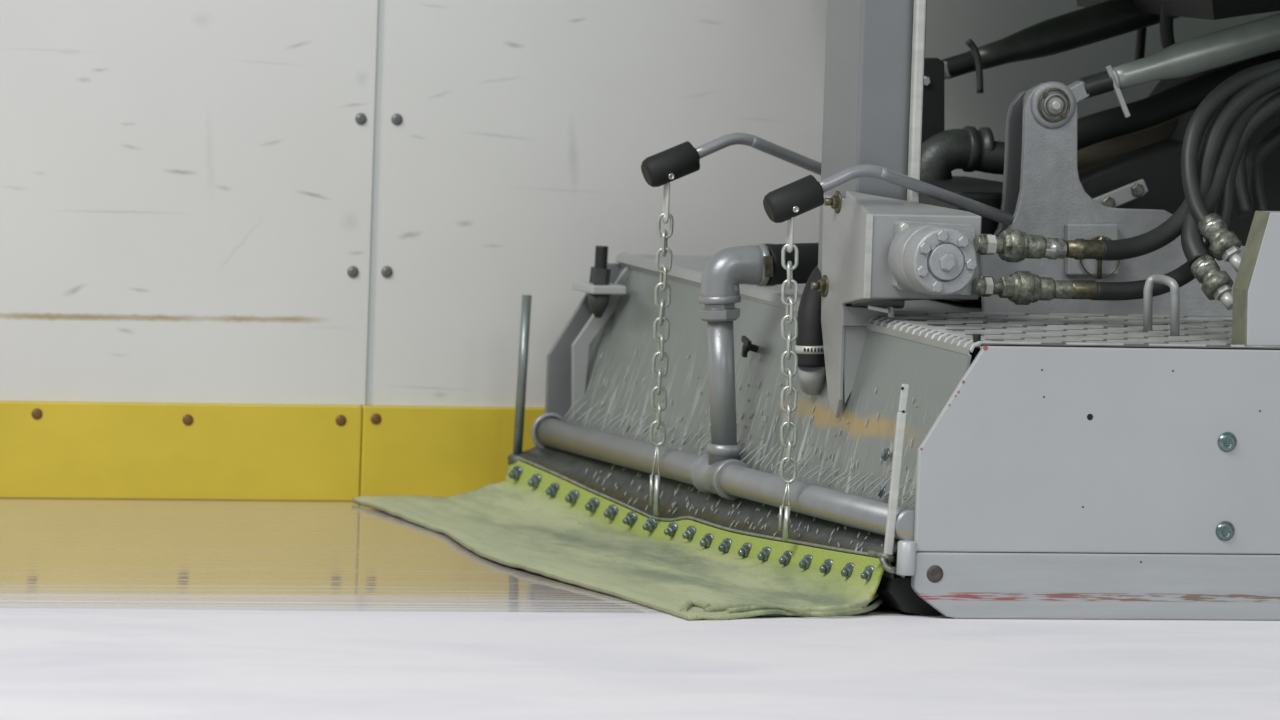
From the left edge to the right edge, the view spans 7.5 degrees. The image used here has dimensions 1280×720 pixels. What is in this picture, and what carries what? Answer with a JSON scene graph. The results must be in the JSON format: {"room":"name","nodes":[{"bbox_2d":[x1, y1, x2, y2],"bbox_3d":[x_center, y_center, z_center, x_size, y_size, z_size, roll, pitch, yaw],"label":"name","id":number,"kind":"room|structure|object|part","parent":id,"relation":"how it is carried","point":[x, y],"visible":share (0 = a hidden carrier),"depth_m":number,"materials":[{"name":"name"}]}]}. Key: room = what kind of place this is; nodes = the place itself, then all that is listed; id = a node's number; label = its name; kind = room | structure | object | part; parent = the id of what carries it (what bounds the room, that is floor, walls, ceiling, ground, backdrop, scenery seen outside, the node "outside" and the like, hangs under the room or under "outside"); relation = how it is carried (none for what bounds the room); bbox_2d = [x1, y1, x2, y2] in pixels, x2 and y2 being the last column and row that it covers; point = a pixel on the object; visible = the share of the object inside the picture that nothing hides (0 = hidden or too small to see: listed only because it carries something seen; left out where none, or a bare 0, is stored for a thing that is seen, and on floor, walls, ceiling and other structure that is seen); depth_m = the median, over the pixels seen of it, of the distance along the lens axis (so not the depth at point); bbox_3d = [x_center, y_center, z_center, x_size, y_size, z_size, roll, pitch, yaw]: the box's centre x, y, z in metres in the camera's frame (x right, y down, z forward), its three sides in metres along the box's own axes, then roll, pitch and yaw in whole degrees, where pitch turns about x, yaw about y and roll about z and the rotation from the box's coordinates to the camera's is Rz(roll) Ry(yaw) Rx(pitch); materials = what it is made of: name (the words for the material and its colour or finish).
{"room":"ice rink","nodes":[
{"label":"ice rink","id":0,"kind":"room"},
{"bbox_2d":[37,401,544,407],"bbox_3d":[-0.257,-0.300,18.242,28.000,1.120,0.078,1,4,-18],"label":"wall","id":1,"kind":"structure","parent":0,"point":[37,401],"depth_m":18.11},
{"bbox_2d":[0,0,1279,406],"bbox_3d":[-0.231,-0.384,18.166,28.000,0.942,0.068,1,4,-18],"label":"wall","id":2,"kind":"structure","parent":0,"point":[186,185],"depth_m":18.07,"materials":[{"name":"grey"}]},
{"bbox_2d":[0,401,544,500],"bbox_3d":[-0.240,0.177,18.171,28.000,0.178,0.020,1,4,-18],"label":"baseboard","id":3,"kind":"structure","parent":2,"relation":"attached to","point":[49,450],"depth_m":18.01,"materials":[{"name":"yellow plastic"}]},
{"bbox_2d":[365,0,385,404],"bbox_3d":[-0.493,-0.387,18.078,0.016,0.942,0.036,1,4,-18],"label":"trim","id":4,"kind":"structure","parent":2,"relation":"attached to","point":[381,3],"depth_m":18.07,"materials":[{"name":"grey"}]},
{"bbox_2d":[0,498,1279,719],"bbox_3d":[2.486,0.916,9.551,28.000,0.050,18.450,1,4,-18],"label":"floor","id":5,"kind":"structure","parent":0,"point":[111,609],"depth_m":15.35,"materials":[{"name":"white ice"}]},
{"bbox_2d":[352,461,883,619],"bbox_3d":[-0.080,0.296,16.961,0.428,0.098,2.298,1,4,-18],"label":"towel","id":6,"kind":"object","parent":5,"relation":"on","point":[510,522],"visible":1,"depth_m":16.81,"materials":[{"name":"green fabric"}]},
{"bbox_2d":[507,0,1279,619],"bbox_3d":[1.825,-0.747,17.447,3.725,2.252,2.128,1,4,-18],"label":"ice resurfacer","id":7,"kind":"object","parent":5,"relation":"on","point":[1084,341],"visible":0.99,"depth_m":16.52,"materials":[{"name":"metal"}]},
{"bbox_3d":[-0.217,0.034,17.963,0.026,0.309,0.018,1,4,-18],"label":"corner rod","id":8,"kind":"part","parent":7,"relation":"part of","materials":[{"name":"metal"}]},
{"bbox_2d":[649,182,673,515],"bbox_3d":[0.037,-0.021,17.133,0.030,0.596,0.101,2,4,0],"label":"chain","id":9,"kind":"object","parent":7,"relation":"hanging from","point":[665,215],"visible":1,"depth_m":17.13,"materials":[{"name":"silver metal"}]},
{"bbox_2d":[564,395,915,504],"bbox_3d":[0.174,0.152,16.961,0.026,0.045,1.990,1,4,-18],"label":"water","id":10,"kind":"object","parent":7,"relation":"on","point":[590,410],"visible":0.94,"depth_m":16.90,"materials":[{"name":"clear liquid"}]},
{"bbox_2d":[585,332,925,553],"bbox_3d":[0.178,0.144,16.956,0.130,0.298,1.968,1,4,-18],"label":"water rivulets","id":11,"kind":"object","parent":7,"relation":"on","point":[602,402],"visible":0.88,"depth_m":16.89,"materials":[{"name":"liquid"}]},
{"bbox_3d":[0.278,-0.340,17.210,0.464,0.122,0.070,-1,5,-40],"label":"lift handle","id":12,"kind":"part","parent":7,"relation":"part of","materials":[{"name":"paint"}]},
{"bbox_3d":[0.639,0.006,18.217,1.700,0.351,0.012,1,4,-18],"label":"plate","id":13,"kind":"part","parent":7,"relation":"part of","materials":[{"name":"paint"}]},
{"bbox_2d":[778,217,798,541],"bbox_3d":[0.250,0.029,16.422,0.029,0.559,0.076,3,4,12],"label":"chain","id":14,"kind":"object","parent":7,"relation":"hanging from","point":[789,303],"visible":1,"depth_m":16.42,"materials":[{"name":"silver metal"}]},
{"bbox_3d":[0.327,-0.091,16.575,0.008,0.372,0.120,1,4,-18],"label":"strap plate","id":15,"kind":"part","parent":7,"relation":"part of","materials":[{"name":"silver metal"}]},
{"bbox_3d":[0.388,-0.481,16.603,0.098,0.775,0.190,1,4,-18],"label":"lift post","id":16,"kind":"part","parent":7,"relation":"part of","materials":[{"name":"metal"}]},
{"bbox_3d":[0.420,0.179,15.999,0.033,0.282,0.009,1,4,-18],"label":"corner rod","id":17,"kind":"part","parent":7,"relation":"part of","materials":[{"name":"silver metal"}]},
{"bbox_3d":[0.484,-0.279,16.555,0.083,0.111,0.525,5,5,42],"label":"lift handle","id":18,"kind":"part","parent":7,"relation":"part of","materials":[{"name":"paint"}]},
{"bbox_3d":[0.471,-0.534,16.504,0.018,0.650,0.020,1,4,-18],"label":"guide rail","id":19,"kind":"part","parent":7,"relation":"part of","materials":[{"name":"silver metal"}]},
{"bbox_3d":[0.506,-0.167,16.348,0.155,0.124,0.150,1,4,-18],"label":"hydraulic motor","id":20,"kind":"part","parent":7,"relation":"part of","materials":[{"name":"paint"}]},
{"bbox_3d":[0.597,-0.525,17.423,0.037,0.097,0.012,1,4,-18],"label":"jam nut handle","id":21,"kind":"part","parent":7,"relation":"part of","materials":[{"name":"metal"}]},
{"bbox_3d":[0.896,-0.634,17.557,0.638,0.246,0.068,1,4,-18],"label":"tie rod","id":22,"kind":"part","parent":7,"relation":"part of","materials":[{"name":"paint"}]},
{"bbox_3d":[1.178,-0.045,16.566,1.512,0.012,0.686,1,4,-18],"label":"tread plate","id":23,"kind":"part","parent":7,"relation":"part of","materials":[{"name":"silver metal"}]},
{"bbox_3d":[0.777,-0.191,16.799,0.096,0.089,0.018,1,4,-18],"label":"keeper plate","id":24,"kind":"part","parent":7,"relation":"part of","materials":[{"name":"paint"}]},
{"bbox_3d":[1.265,0.156,16.239,1.700,0.339,0.012,1,4,-18],"label":"plate","id":25,"kind":"part","parent":7,"relation":"part of","materials":[{"name":"paint"}]},
{"bbox_3d":[0.820,-0.464,16.851,0.045,0.090,0.047,1,4,-18],"label":"jam nut handle","id":26,"kind":"part","parent":7,"relation":"part of","materials":[{"name":"paint"}]},
{"bbox_3d":[0.874,-0.090,16.354,0.029,0.105,0.118,1,4,-18],"label":"grab handle","id":27,"kind":"part","parent":7,"relation":"part of","materials":[{"name":"silver metal"}]},
{"bbox_3d":[1.084,-0.311,17.503,0.864,0.504,0.350,1,4,-18],"label":"chassis plate","id":28,"kind":"part","parent":7,"relation":"part of","materials":[{"name":"grey metal"}]},
{"bbox_3d":[1.125,-0.580,16.939,0.654,0.239,0.064,1,4,-18],"label":"tie rod","id":29,"kind":"part","parent":7,"relation":"part of","materials":[{"name":"paint"}]},
{"bbox_3d":[1.069,-0.135,16.189,0.150,0.223,0.050,1,4,-18],"label":"tail plate","id":30,"kind":"part","parent":7,"relation":"part of","materials":[{"name":"paint"}]}
]}

